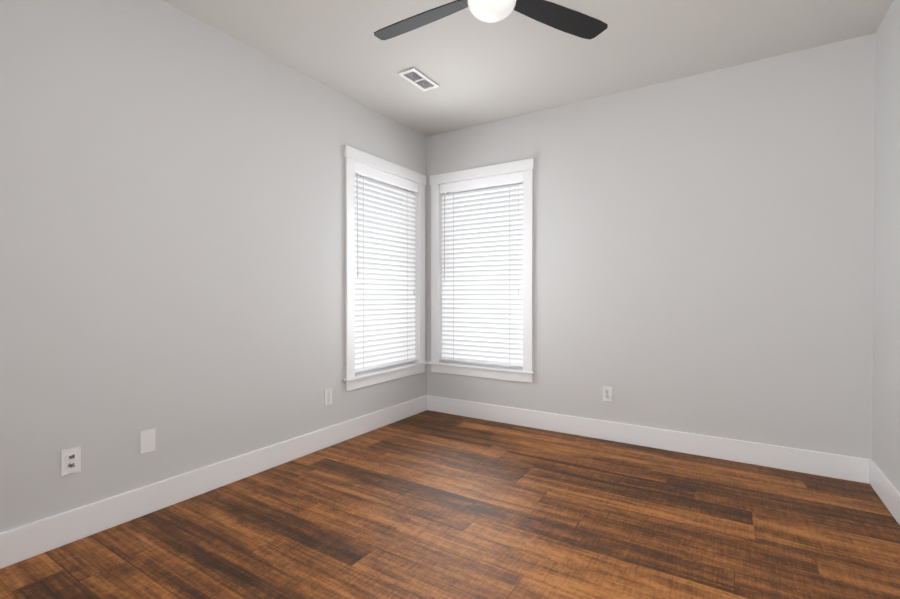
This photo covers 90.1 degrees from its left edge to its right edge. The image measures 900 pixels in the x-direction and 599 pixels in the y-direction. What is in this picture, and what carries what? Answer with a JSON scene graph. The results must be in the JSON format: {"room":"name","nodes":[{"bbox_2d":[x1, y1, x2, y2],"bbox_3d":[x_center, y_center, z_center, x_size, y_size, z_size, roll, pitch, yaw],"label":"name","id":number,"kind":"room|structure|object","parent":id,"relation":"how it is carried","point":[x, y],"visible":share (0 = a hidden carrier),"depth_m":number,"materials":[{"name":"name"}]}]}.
{"room":"empty bedroom","nodes":[
{"label":"empty bedroom","id":0,"kind":"room"},
{"bbox_2d":[0,0,426,532],"bbox_3d":[-1.448,-0.244,2.737,0.150,2.740,4.600,0,1,32],"label":"wall","id":1,"kind":"structure","parent":0,"point":[172,225],"depth_m":2.42,"materials":[{"name":"grey paint"}]},
{"bbox_2d":[61,446,80,475],"bbox_3d":[-1.766,0.753,2.094,0.008,0.117,0.072,0,1,32],"label":"electrical outlet","id":2,"kind":"object","parent":1,"relation":"attached to","point":[70,460],"visible":1,"depth_m":2.09,"materials":[{"name":"white plastic"}]},
{"bbox_2d":[140,428,155,453],"bbox_3d":[-1.593,0.747,2.369,0.007,0.117,0.072,0,1,32],"label":"blank wall plate","id":3,"kind":"object","parent":1,"relation":"attached to","point":[147,440],"visible":1,"depth_m":2.37,"materials":[{"name":"white plastic"}]},
{"bbox_2d":[0,395,427,568],"bbox_3d":[-1.376,1.051,2.702,0.019,0.150,4.300,0,1,32],"label":"baseboard","id":4,"kind":"structure","parent":1,"relation":"attached to","point":[27,541],"depth_m":2.46,"materials":[{"name":"white wood"}]},
{"bbox_2d":[324,388,331,404],"bbox_3d":[-0.927,0.742,3.421,0.008,0.117,0.072,0,1,32],"label":"electrical outlet","id":5,"kind":"object","parent":1,"relation":"attached to","point":[327,396],"visible":1,"depth_m":3.42,"materials":[{"name":"white plastic"}]},
{"bbox_2d":[344,145,427,390],"bbox_3d":[-0.593,-0.249,4.048,0.190,1.947,1.110,0,1,32],"label":"window","id":6,"kind":"structure","parent":1,"relation":"in","point":[382,182],"depth_m":3.88,"materials":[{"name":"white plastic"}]},
{"bbox_2d":[355,162,417,372],"bbox_3d":[-0.574,-0.264,4.036,0.071,1.730,0.886,0,1,32],"label":"window blind","id":7,"kind":"object","parent":6,"relation":"attached to","point":[385,293],"visible":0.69,"depth_m":4.01,"materials":[{"name":"white plastic"}]},
{"bbox_2d":[0,410,899,598],"bbox_3d":[0.023,1.183,1.818,3.630,0.100,4.600,0,1,32],"label":"floor","id":8,"kind":"structure","parent":0,"point":[427,504],"depth_m":2.18,"materials":[{"name":"brown wood"}]},
{"bbox_2d":[162,0,892,136],"bbox_3d":[0.023,-1.657,1.794,3.630,0.100,4.600,0,1,32],"label":"ceiling","id":9,"kind":"structure","parent":0,"point":[514,63],"depth_m":2.85,"materials":[{"name":"grey paint"}]},
{"bbox_2d":[398,68,439,90],"bbox_3d":[-0.226,-1.610,3.301,0.145,0.016,0.320,0,1,32],"label":"ceiling vent","id":10,"kind":"object","parent":9,"relation":"in","point":[417,78],"visible":1,"depth_m":3.29,"materials":[{"name":"white metal"}]},
{"bbox_2d":[374,0,607,39],"bbox_3d":[0.056,-1.430,2.065,1.042,0.358,1.186,0,1,32],"label":"ceiling fan","id":11,"kind":"object","parent":9,"relation":"hanging from","point":[567,20],"visible":1,"depth_m":2.15,"materials":[{"name":"black wood"}]},
{"bbox_2d":[427,33,875,458],"bbox_3d":[1.276,-0.252,3.647,3.480,2.740,0.150,0,1,32],"label":"wall","id":12,"kind":"structure","parent":0,"point":[703,253],"depth_m":3.20,"materials":[{"name":"grey paint"}]},
{"bbox_2d":[428,158,534,382],"bbox_3d":[0.300,-0.251,4.237,1.110,1.947,0.190,0,1,32],"label":"window","id":13,"kind":"structure","parent":12,"relation":"in","point":[466,242],"depth_m":4.16,"materials":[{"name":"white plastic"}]},
{"bbox_2d":[440,171,522,366],"bbox_3d":[0.289,-0.265,4.219,0.886,1.730,0.071,0,1,32],"label":"window blind","id":14,"kind":"object","parent":13,"relation":"attached to","point":[482,300],"visible":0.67,"depth_m":4.21,"materials":[{"name":"white plastic"}]},
{"bbox_2d":[603,386,611,401],"bbox_3d":[1.254,0.750,3.575,0.072,0.117,0.008,0,1,32],"label":"electrical outlet","id":15,"kind":"object","parent":12,"relation":"attached to","point":[607,393],"visible":1,"depth_m":3.57,"materials":[{"name":"white plastic"}]},
{"bbox_2d":[428,395,863,482],"bbox_3d":[1.168,1.043,3.627,3.270,0.150,0.015,0,1,32],"label":"baseboard","id":16,"kind":"structure","parent":12,"relation":"attached to","point":[850,468],"depth_m":3.32,"materials":[{"name":"white wood"}]},
{"bbox_2d":[872,0,899,491],"bbox_3d":[1.453,-0.228,0.813,0.150,2.740,4.450,0,1,32],"label":"wall","id":17,"kind":"structure","parent":0,"point":[886,395],"depth_m":2.49,"materials":[{"name":"grey paint"}]},
{"bbox_2d":[864,458,899,524],"bbox_3d":[1.421,1.066,0.933,0.019,0.150,4.300,0,1,32],"label":"baseboard","id":18,"kind":"structure","parent":17,"relation":"attached to","point":[884,488],"depth_m":2.48,"materials":[{"name":"white wood"}]}
]}

